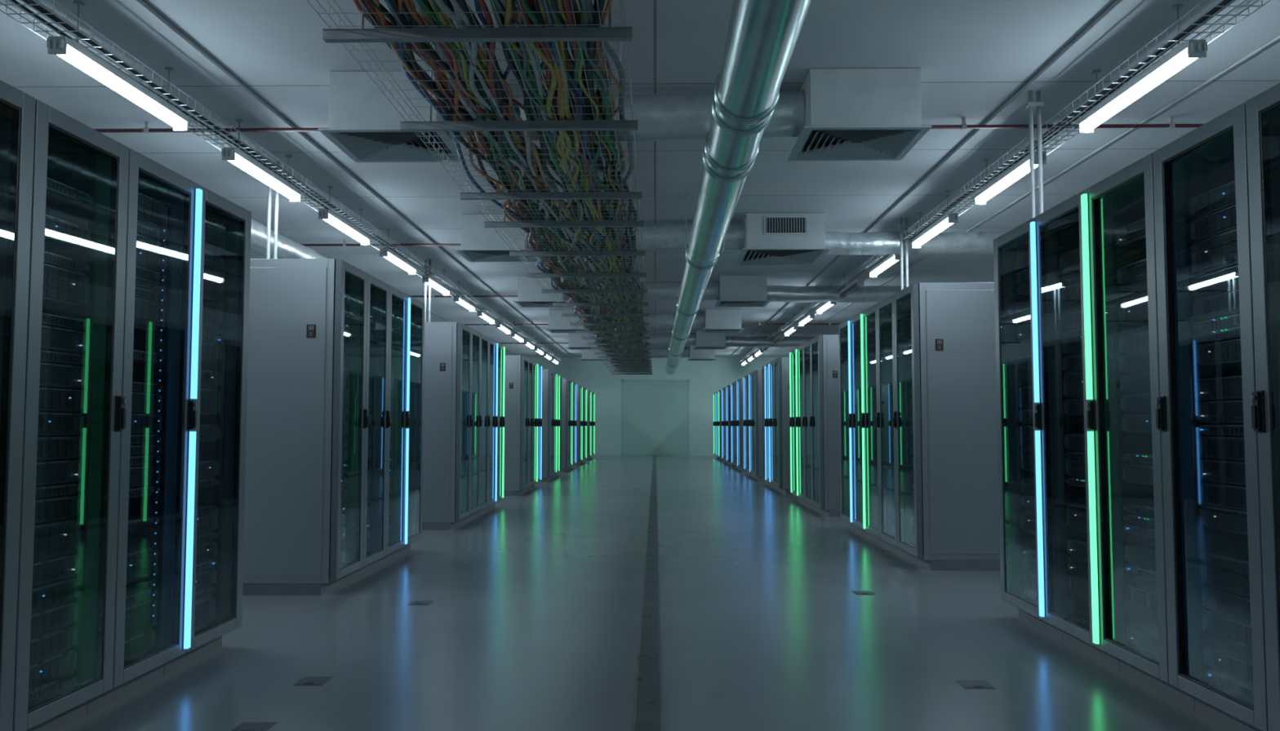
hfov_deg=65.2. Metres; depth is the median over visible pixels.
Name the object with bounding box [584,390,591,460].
tall cabinet
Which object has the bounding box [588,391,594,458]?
tall cabinet
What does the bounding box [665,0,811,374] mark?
pipe
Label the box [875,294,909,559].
tall cabinet
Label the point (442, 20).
cable
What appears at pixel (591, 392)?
tall cabinet
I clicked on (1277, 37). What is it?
conduit pipe
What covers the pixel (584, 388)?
tall cabinet
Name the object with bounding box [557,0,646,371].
cable
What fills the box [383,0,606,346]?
cable
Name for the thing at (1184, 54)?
ceiling light
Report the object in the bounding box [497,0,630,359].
cable
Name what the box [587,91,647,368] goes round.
cable
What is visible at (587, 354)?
air vent
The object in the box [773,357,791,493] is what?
tall cabinet
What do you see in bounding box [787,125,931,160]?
grille
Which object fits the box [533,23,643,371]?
cable
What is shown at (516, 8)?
cable
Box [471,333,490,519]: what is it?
tall cabinet
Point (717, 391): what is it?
tall cabinet
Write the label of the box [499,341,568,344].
pipe
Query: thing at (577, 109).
cable
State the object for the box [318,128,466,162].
grille
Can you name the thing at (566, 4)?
cable
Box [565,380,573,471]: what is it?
tall cabinet
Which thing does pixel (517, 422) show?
tall cabinet
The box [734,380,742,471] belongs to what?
tall cabinet
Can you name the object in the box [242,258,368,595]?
tall cabinet
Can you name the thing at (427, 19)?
cable
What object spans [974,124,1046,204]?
ceiling light
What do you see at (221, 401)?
tall cabinet
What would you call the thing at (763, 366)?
tall cabinet
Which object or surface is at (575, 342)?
air vent
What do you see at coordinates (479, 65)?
cable
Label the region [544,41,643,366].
cable
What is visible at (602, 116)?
cable
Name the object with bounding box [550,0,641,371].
cable
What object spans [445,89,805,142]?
flexible duct
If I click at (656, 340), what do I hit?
flexible duct
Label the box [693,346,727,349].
grille
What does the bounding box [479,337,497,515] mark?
tall cabinet
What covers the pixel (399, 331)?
tall cabinet
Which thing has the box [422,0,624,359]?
cable
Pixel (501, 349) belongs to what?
tall cabinet
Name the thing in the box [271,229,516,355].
conduit pipe
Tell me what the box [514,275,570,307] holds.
air vent
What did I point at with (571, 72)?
cable
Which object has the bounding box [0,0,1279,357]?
ceiling
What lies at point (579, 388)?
tall cabinet
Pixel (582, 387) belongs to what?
tall cabinet
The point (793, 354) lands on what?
tall cabinet
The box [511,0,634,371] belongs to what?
cable
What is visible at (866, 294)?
flexible duct
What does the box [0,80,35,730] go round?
tall cabinet
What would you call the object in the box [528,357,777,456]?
wall
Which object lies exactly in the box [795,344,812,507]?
tall cabinet
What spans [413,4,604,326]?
cable
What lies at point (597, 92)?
cable
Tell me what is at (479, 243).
air vent
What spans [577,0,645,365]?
cable
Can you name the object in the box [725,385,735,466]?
tall cabinet
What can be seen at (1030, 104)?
conduit pipes
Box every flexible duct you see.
[250,219,328,258]
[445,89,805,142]
[528,222,745,252]
[564,280,719,302]
[585,312,705,328]
[600,333,696,346]
[606,346,689,358]
[725,336,816,347]
[766,284,909,302]
[825,231,1007,256]
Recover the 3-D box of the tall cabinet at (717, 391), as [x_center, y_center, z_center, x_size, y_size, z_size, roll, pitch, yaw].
[3.077,1.925,32.259,1.179,2.235,0.636,0,-3,1]
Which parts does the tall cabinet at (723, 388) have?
door, door glass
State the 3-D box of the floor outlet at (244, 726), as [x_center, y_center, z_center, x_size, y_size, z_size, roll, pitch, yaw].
[-1.432,1.340,3.699,0.130,0.004,0.140,0,-3,1]
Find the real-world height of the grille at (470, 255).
0.045 m
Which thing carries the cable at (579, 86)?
on the cable tray at (609, 33)
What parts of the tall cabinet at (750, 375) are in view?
door, door glass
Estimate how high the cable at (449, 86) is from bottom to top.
0.036 m
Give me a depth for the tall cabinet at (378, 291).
7.77 m
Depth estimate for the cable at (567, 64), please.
5.04 m
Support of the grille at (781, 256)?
attached to the air vent at (775, 238)
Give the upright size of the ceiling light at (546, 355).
0.386 m
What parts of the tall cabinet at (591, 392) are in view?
door glass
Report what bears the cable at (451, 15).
on the cable tray at (609, 33)
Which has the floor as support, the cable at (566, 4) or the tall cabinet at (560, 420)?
the tall cabinet at (560, 420)
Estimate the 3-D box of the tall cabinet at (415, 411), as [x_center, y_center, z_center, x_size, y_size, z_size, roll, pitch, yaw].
[-2.540,0.525,8.767,1.150,2.235,0.611,0,-3,1]
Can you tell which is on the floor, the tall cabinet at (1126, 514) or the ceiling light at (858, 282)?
the tall cabinet at (1126, 514)
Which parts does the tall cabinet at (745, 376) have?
door, door glass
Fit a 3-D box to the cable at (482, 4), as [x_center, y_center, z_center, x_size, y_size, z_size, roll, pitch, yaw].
[-0.519,-0.731,17.804,0.204,0.050,32.245,0,-3,1]
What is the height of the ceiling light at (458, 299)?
0.386 m
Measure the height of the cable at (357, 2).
0.067 m
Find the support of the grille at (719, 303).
attached to the air vent at (748, 291)
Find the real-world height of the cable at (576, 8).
0.049 m
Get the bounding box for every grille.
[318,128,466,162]
[455,248,537,262]
[514,300,570,307]
[546,328,586,333]
[566,346,591,349]
[580,359,606,360]
[687,358,716,360]
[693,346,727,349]
[701,328,744,333]
[714,300,770,306]
[734,248,831,266]
[764,216,808,235]
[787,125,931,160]
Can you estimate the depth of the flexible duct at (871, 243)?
12.19 m
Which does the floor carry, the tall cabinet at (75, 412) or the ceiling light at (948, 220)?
the tall cabinet at (75, 412)
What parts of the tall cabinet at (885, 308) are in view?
door handle, door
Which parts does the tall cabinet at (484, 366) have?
door, door handle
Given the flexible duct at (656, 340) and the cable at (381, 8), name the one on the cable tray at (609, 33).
the cable at (381, 8)
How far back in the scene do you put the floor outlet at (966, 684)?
4.32 m
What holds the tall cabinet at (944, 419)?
on the floor
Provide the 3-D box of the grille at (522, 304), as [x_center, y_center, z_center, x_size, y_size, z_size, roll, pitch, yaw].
[-1.659,-1.067,17.101,0.870,0.045,0.870,0,-3,1]
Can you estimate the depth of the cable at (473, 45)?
5.23 m
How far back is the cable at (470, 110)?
5.75 m
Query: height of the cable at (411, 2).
0.091 m
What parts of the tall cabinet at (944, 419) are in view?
door handle, door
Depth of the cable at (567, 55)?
5.25 m
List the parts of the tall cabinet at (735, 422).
door glass, door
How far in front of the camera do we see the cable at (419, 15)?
4.52 m
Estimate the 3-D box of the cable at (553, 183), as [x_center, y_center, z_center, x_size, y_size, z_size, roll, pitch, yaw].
[-0.526,-0.787,17.809,0.221,0.088,32.242,0,-3,1]
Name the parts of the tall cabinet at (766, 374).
door, door glass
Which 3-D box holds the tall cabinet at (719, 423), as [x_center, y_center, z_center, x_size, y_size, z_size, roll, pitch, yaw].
[3.067,1.886,31.612,1.179,2.235,0.652,0,-3,1]
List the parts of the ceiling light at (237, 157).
hanger rod, hanger rod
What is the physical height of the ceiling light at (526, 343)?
0.386 m
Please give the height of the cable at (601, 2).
0.048 m
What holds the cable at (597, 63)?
on the cable tray at (609, 33)
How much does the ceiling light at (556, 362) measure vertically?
0.386 m
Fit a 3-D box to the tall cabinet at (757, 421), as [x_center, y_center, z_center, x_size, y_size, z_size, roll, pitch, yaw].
[2.895,1.220,20.433,1.179,2.235,0.652,0,-3,1]
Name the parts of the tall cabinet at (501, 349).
door, door glass, door handle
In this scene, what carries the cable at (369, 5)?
on the cable tray at (609, 33)
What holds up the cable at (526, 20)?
on the cable tray at (609, 33)
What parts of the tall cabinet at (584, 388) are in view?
door glass, door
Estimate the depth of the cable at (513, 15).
6.79 m
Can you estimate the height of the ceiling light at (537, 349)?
0.386 m
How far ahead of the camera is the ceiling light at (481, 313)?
19.89 m
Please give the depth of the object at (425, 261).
15.13 m
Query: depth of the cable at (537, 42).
8.07 m
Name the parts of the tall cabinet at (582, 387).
door glass, door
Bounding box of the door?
[621,380,688,456]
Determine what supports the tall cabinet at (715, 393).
on the floor
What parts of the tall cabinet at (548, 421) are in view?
panel, door, door glass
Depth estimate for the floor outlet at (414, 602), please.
6.30 m
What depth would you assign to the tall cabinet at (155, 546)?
4.44 m
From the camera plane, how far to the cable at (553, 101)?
5.90 m
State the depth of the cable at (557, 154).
6.58 m
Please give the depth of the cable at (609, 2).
5.27 m
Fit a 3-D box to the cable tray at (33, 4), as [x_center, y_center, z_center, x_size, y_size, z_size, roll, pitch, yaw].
[-3.138,-1.216,17.852,0.268,0.079,35.404,0,-3,1]
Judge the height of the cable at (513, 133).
0.037 m
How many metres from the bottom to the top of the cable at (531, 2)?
0.034 m
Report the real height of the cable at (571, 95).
0.051 m
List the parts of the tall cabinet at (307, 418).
door, door handle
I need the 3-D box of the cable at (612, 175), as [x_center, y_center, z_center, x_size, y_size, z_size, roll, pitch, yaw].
[-0.048,-0.765,17.800,0.156,0.088,32.241,0,-3,1]
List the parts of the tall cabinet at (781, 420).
door glass, door, panel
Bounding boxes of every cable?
[353,0,613,365]
[358,0,620,365]
[364,0,622,371]
[367,0,623,371]
[372,4,612,351]
[373,0,620,371]
[373,15,622,368]
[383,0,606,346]
[384,0,617,371]
[387,6,604,342]
[389,0,622,368]
[395,0,622,366]
[396,1,621,371]
[397,0,614,363]
[402,8,613,337]
[403,0,627,371]
[408,0,594,317]
[413,0,619,355]
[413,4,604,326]
[414,5,629,371]
[416,0,626,371]
[416,10,577,280]
[417,0,624,368]
[420,7,619,356]
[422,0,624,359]
[425,0,622,366]
[427,0,615,359]
[427,0,626,368]
[431,0,621,359]
[434,0,631,368]
[436,4,628,368]
[441,80,615,363]
[443,0,627,368]
[446,0,628,363]
[447,23,606,342]
[448,0,626,355]
[449,0,627,371]
[451,3,630,371]
[451,19,621,352]
[457,0,631,371]
[465,49,622,347]
[474,0,623,347]
[474,14,618,342]
[477,0,633,371]
[477,44,629,368]
[478,56,631,363]
[489,0,638,371]
[490,100,616,346]
[494,0,637,368]
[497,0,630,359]
[500,0,637,371]
[503,0,636,371]
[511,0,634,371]
[511,5,628,356]
[513,49,592,260]
[515,0,625,346]
[515,6,634,365]
[516,0,635,368]
[516,0,640,363]
[517,0,639,371]
[522,18,635,366]
[525,0,631,342]
[526,14,639,356]
[527,15,631,355]
[528,0,631,342]
[529,47,635,355]
[533,0,644,371]
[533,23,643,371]
[535,41,632,352]
[535,85,626,351]
[537,0,639,366]
[541,0,639,368]
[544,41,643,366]
[545,0,640,371]
[546,0,636,363]
[546,0,647,366]
[546,22,643,368]
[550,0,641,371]
[551,237,610,342]
[554,0,635,351]
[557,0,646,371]
[562,0,643,368]
[562,3,641,328]
[563,19,644,371]
[563,21,635,337]
[565,65,608,213]
[567,66,631,308]
[568,92,636,351]
[569,0,637,322]
[573,0,642,363]
[573,0,647,365]
[574,102,641,355]
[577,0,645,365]
[577,3,648,368]
[577,52,647,366]
[580,0,645,365]
[586,0,648,371]
[586,96,642,351]
[587,0,649,371]
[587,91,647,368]
[588,0,646,363]
[595,0,648,368]
[595,77,647,363]
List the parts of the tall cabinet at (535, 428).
door, door glass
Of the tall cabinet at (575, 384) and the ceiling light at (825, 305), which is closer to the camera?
the ceiling light at (825, 305)
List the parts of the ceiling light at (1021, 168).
hanger rod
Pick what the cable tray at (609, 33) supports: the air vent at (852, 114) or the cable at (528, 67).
the cable at (528, 67)
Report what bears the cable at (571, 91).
on the cable tray at (609, 33)
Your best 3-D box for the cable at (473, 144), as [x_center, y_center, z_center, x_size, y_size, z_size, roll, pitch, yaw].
[-0.903,-0.767,17.814,0.160,0.031,32.242,0,-3,1]
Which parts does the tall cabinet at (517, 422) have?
panel, door, door glass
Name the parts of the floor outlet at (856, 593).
lid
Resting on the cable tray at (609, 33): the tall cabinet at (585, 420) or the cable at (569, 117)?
the cable at (569, 117)
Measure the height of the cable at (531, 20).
0.053 m
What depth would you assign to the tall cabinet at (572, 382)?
25.68 m
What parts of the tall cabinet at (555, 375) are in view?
door glass, door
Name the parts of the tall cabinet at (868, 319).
door handle, door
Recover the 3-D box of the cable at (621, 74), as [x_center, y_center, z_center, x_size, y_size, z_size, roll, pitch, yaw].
[0.000,-0.731,17.797,0.255,0.047,32.240,0,-3,1]
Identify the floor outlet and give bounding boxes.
[231,722,277,730]
[292,676,332,685]
[408,600,433,604]
[852,591,875,595]
[955,680,995,688]
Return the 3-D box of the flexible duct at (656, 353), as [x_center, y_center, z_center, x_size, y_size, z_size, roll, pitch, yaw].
[0.259,-0.409,31.700,2.633,0.369,0.367,0,-3,1]
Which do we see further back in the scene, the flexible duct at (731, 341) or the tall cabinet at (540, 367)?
the flexible duct at (731, 341)
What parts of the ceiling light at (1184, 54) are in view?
hanger rod, hanger rod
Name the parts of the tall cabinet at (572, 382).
door, door glass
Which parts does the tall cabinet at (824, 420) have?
door handle, door glass, door, panel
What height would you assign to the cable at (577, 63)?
0.075 m
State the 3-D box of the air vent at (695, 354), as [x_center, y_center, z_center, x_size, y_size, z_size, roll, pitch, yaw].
[1.960,-0.397,31.633,0.880,0.436,0.870,0,-3,1]
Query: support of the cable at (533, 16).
on the cable tray at (609, 33)
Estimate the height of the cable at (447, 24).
0.047 m
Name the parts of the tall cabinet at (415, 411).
door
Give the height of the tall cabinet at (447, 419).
2.235 m
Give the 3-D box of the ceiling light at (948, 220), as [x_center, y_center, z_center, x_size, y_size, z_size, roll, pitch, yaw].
[3.291,-1.641,11.206,0.100,0.386,1.525,0,-3,1]
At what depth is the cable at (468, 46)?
6.06 m
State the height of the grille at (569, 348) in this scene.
0.045 m
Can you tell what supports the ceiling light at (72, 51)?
hanging from the ceiling
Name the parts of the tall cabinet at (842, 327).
door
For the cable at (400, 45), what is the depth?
6.24 m
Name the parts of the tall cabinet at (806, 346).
door handle, door, door glass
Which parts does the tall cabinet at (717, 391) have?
door, door glass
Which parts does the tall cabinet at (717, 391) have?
door glass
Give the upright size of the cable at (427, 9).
0.051 m
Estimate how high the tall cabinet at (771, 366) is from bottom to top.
2.235 m
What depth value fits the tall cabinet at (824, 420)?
12.31 m
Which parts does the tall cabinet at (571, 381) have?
door glass, door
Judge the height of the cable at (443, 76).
0.032 m
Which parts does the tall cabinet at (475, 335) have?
door, door handle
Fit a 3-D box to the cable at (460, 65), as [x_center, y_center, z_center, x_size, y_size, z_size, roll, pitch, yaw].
[-0.642,-0.743,17.808,0.263,0.037,32.244,0,-3,1]
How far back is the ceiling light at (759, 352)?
29.77 m
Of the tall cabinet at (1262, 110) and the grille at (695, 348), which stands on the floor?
the tall cabinet at (1262, 110)
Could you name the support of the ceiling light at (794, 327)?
hanging from the ceiling
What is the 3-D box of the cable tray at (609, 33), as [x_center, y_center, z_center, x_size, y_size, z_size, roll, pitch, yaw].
[-0.508,-1.026,18.102,1.370,0.791,33.002,0,-3,1]
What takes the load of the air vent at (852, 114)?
attached to the ceiling
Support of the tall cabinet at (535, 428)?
on the floor
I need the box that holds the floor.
[56,455,1233,730]
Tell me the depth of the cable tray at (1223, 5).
7.39 m
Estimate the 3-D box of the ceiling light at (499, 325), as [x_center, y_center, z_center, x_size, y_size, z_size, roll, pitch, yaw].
[-3.067,-0.972,22.445,0.100,0.386,1.525,0,-3,1]
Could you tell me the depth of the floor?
5.24 m
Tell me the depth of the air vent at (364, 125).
7.06 m
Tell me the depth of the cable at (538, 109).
5.86 m
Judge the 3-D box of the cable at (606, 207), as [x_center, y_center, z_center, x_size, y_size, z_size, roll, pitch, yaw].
[-0.176,-0.786,17.803,0.150,0.080,32.242,0,-3,1]
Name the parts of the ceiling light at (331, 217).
hanger rod, hanger rod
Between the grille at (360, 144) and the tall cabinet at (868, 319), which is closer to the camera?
the grille at (360, 144)
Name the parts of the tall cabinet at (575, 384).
door glass, door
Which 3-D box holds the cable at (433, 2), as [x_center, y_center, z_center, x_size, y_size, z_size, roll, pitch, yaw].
[-0.711,-0.722,17.807,0.160,0.033,32.241,0,-3,1]
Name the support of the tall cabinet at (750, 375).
on the floor
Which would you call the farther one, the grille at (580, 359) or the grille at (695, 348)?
the grille at (580, 359)
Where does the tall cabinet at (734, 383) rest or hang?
on the floor
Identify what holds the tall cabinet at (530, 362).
on the floor
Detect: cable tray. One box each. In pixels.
[0,0,563,362]
[306,0,652,374]
[739,0,1271,361]
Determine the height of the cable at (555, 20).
0.038 m
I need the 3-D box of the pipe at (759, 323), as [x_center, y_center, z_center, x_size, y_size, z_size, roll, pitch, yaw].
[0.369,-1.020,24.101,13.400,0.093,0.040,0,-3,1]
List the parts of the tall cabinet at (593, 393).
door glass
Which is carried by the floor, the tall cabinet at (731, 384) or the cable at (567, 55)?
the tall cabinet at (731, 384)
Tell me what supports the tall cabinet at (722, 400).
on the floor
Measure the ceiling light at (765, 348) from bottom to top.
0.386 m
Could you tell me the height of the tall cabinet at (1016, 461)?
2.235 m
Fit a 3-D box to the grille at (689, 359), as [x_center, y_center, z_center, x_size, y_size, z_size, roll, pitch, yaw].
[1.960,-0.202,31.622,0.880,0.045,0.870,0,-3,1]
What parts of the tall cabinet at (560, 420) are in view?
door, door glass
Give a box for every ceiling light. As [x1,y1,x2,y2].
[46,0,188,131]
[221,119,301,202]
[318,186,369,245]
[379,229,416,275]
[422,258,449,295]
[453,280,475,311]
[476,297,494,324]
[495,311,510,333]
[511,321,523,342]
[523,330,534,349]
[533,337,543,355]
[542,344,551,359]
[551,350,558,364]
[742,351,748,365]
[747,347,755,361]
[755,346,763,356]
[763,333,770,351]
[773,328,784,344]
[784,313,797,336]
[799,306,814,326]
[816,284,835,314]
[839,262,864,297]
[869,254,900,277]
[911,190,958,248]
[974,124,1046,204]
[1078,4,1208,133]
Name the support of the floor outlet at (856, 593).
on the floor
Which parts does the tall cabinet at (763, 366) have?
door, door glass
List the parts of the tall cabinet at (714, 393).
door glass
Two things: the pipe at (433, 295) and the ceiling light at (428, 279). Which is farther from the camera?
the pipe at (433, 295)
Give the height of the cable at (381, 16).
0.048 m
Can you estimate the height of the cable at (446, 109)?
0.052 m
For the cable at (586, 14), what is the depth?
5.62 m
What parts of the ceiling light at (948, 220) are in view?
hanger rod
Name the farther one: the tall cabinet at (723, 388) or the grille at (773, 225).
the tall cabinet at (723, 388)
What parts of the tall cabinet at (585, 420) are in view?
door, door glass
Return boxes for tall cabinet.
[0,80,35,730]
[13,99,129,730]
[86,148,202,715]
[163,184,251,675]
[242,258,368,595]
[348,273,391,581]
[373,285,410,568]
[393,295,424,558]
[422,322,472,529]
[460,328,482,524]
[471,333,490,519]
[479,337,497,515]
[487,341,505,511]
[502,355,529,496]
[521,358,533,493]
[526,360,537,490]
[530,363,542,488]
[540,369,555,481]
[548,371,557,479]
[551,373,559,478]
[554,374,561,476]
[560,378,571,471]
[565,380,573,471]
[568,382,574,469]
[569,382,577,468]
[573,385,582,465]
[577,386,584,464]
[579,387,586,463]
[581,388,586,462]
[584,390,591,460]
[587,391,592,459]
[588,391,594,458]
[590,392,595,457]
[713,392,718,458]
[714,392,719,458]
[715,391,720,459]
[716,391,721,460]
[717,389,725,461]
[721,388,727,462]
[723,387,728,463]
[724,386,730,464]
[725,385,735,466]
[730,382,737,468]
[732,381,739,469]
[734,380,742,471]
[736,378,748,472]
[742,375,751,475]
[746,373,755,477]
[748,372,757,479]
[751,369,764,480]
[761,364,772,486]
[764,362,776,488]
[768,360,781,491]
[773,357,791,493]
[789,347,805,504]
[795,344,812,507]
[802,340,820,512]
[809,334,840,516]
[838,319,862,534]
[848,311,875,542]
[860,304,891,550]
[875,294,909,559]
[892,282,999,570]
[993,217,1062,640]
[1030,190,1119,670]
[1080,152,1195,710]
[1152,102,1268,730]
[1245,83,1279,730]
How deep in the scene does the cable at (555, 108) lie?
5.15 m
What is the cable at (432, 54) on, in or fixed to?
on the cable tray at (609, 33)
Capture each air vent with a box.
[318,71,466,162]
[455,214,537,262]
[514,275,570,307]
[546,309,586,333]
[566,333,597,349]
[580,346,606,360]
[687,345,716,360]
[693,330,727,349]
[701,309,744,333]
[714,275,770,306]
[734,213,831,266]
[787,68,931,160]
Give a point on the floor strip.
(647, 717)
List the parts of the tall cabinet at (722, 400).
door, door glass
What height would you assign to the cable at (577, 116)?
0.052 m
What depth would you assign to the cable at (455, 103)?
6.16 m
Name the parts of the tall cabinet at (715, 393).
door glass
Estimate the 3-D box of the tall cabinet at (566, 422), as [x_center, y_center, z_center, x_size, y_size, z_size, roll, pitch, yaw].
[-2.287,1.450,24.289,1.179,2.235,0.618,0,-3,1]
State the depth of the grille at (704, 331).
22.07 m
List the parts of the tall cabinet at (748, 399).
door glass, door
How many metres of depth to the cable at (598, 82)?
6.02 m
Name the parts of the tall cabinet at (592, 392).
door glass, door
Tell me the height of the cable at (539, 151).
0.067 m
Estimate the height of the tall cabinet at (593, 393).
2.235 m
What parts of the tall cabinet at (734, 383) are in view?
door, door glass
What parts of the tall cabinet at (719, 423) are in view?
door glass, door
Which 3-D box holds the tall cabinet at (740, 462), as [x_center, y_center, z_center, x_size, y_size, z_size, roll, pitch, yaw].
[2.954,1.446,24.226,1.179,2.235,0.652,0,-3,1]
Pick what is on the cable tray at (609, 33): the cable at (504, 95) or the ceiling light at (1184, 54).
the cable at (504, 95)
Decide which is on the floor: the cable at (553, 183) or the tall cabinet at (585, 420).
the tall cabinet at (585, 420)
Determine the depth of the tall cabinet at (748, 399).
21.84 m
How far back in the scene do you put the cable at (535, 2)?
5.79 m
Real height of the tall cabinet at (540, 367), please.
2.235 m
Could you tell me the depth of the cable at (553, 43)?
5.53 m
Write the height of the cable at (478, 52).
0.056 m
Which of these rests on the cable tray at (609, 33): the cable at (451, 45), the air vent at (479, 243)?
the cable at (451, 45)
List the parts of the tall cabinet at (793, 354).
door handle, door glass, door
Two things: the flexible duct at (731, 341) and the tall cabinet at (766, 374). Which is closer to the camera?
the tall cabinet at (766, 374)
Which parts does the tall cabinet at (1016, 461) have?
door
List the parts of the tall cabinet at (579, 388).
panel, door, door glass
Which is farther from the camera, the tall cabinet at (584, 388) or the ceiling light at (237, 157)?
the tall cabinet at (584, 388)
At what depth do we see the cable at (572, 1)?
4.56 m
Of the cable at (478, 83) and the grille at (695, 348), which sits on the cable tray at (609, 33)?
the cable at (478, 83)
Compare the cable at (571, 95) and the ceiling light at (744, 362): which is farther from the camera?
the ceiling light at (744, 362)
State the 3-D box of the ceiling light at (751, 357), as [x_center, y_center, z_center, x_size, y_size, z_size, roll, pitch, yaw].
[3.617,-0.378,32.406,0.100,0.386,1.525,0,-3,1]
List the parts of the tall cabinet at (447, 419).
panel, door, door handle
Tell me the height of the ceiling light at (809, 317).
0.386 m
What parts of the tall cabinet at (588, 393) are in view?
panel, door, door glass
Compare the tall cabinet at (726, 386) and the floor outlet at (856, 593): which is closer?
the floor outlet at (856, 593)
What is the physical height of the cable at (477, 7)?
0.053 m
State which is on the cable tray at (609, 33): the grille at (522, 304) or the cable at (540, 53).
the cable at (540, 53)
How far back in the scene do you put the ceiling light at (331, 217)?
10.85 m
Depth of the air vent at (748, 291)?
16.68 m
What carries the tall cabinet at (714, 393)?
on the floor
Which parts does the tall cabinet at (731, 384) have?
door, door glass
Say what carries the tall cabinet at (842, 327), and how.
on the floor
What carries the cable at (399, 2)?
on the cable tray at (609, 33)
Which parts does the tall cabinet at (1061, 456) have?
door handle, door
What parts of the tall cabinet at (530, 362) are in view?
door, door glass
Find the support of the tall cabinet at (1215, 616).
on the floor
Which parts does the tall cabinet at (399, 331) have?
door, door handle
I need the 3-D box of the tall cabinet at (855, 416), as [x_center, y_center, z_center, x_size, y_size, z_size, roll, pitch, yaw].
[2.735,0.598,10.001,1.179,2.235,0.636,0,-3,1]
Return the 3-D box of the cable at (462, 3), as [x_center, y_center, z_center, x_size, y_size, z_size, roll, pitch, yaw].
[-0.604,-0.727,17.807,0.275,0.042,32.243,0,-3,1]
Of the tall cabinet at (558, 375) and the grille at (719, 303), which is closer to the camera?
the grille at (719, 303)
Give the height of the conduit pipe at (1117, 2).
0.026 m
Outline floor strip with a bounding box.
[632,455,662,730]
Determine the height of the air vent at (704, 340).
0.436 m
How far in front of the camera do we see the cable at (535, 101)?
5.38 m
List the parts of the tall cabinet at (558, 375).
door, door glass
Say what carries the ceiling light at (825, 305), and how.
hanging from the ceiling
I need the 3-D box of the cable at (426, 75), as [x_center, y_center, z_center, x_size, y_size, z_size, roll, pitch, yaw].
[-0.860,-0.758,17.812,0.216,0.087,32.241,0,-3,1]
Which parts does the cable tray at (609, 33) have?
hanger rod, hanger rod, hanger rod, hanger rod, hanger rod, hanger rod, hanger rod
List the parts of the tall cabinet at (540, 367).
door, door glass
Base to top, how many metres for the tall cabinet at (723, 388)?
2.235 m
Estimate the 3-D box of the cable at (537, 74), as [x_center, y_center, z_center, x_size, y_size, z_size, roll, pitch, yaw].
[-0.355,-0.740,17.802,0.197,0.039,32.242,0,-3,1]
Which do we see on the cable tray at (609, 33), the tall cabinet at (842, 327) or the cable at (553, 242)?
the cable at (553, 242)
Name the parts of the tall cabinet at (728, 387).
door glass, door, panel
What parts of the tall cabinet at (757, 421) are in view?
door glass, door, panel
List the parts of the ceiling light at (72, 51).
hanger rod, hanger rod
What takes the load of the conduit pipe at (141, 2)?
attached to the ceiling
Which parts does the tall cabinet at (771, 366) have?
door, door glass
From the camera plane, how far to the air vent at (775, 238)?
11.79 m
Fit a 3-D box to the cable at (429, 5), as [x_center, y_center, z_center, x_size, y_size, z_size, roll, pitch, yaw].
[-0.749,-0.775,17.811,0.265,0.069,32.242,0,-3,1]
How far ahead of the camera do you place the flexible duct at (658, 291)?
16.98 m
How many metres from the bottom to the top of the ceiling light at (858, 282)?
0.386 m
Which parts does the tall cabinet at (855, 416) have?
door handle, door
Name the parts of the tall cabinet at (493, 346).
door, door glass, door handle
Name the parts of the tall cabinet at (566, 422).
panel, door, door glass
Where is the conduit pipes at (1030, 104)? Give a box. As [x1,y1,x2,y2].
[1025,90,1044,218]
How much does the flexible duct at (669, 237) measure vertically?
0.368 m
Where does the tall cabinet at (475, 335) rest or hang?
on the floor
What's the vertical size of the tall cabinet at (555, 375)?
2.235 m
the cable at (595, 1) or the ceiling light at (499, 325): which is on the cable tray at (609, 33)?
the cable at (595, 1)
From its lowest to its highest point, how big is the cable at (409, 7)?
0.062 m
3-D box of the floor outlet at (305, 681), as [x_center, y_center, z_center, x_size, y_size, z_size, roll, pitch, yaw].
[-1.432,1.381,4.378,0.130,0.004,0.140,0,-3,1]
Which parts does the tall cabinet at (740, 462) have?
door glass, door, panel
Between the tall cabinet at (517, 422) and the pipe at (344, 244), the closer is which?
the pipe at (344, 244)
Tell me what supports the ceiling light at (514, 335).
hanging from the ceiling
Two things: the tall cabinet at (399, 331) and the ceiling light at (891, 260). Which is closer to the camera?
the tall cabinet at (399, 331)
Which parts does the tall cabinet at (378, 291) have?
door, door handle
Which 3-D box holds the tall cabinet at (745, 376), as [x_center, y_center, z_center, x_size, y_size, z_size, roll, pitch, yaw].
[2.925,1.335,22.363,1.179,2.235,0.646,0,-3,1]
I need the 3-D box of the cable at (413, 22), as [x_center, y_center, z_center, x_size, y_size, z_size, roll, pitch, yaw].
[-0.741,-0.739,17.808,0.270,0.042,32.243,0,-3,1]
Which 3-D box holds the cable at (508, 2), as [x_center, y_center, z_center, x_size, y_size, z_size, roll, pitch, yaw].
[-0.321,-0.733,17.801,0.191,0.053,32.243,0,-3,1]
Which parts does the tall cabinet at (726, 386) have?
door, door glass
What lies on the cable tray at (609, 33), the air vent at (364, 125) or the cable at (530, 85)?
the cable at (530, 85)
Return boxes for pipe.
[93,116,1204,133]
[135,0,570,355]
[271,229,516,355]
[300,240,461,246]
[409,293,517,297]
[464,320,840,325]
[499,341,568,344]
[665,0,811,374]
[731,0,1123,355]
[767,34,1279,355]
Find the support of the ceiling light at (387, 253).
hanging from the ceiling
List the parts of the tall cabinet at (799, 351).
door handle, door, door glass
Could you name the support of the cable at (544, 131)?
on the cable tray at (609, 33)

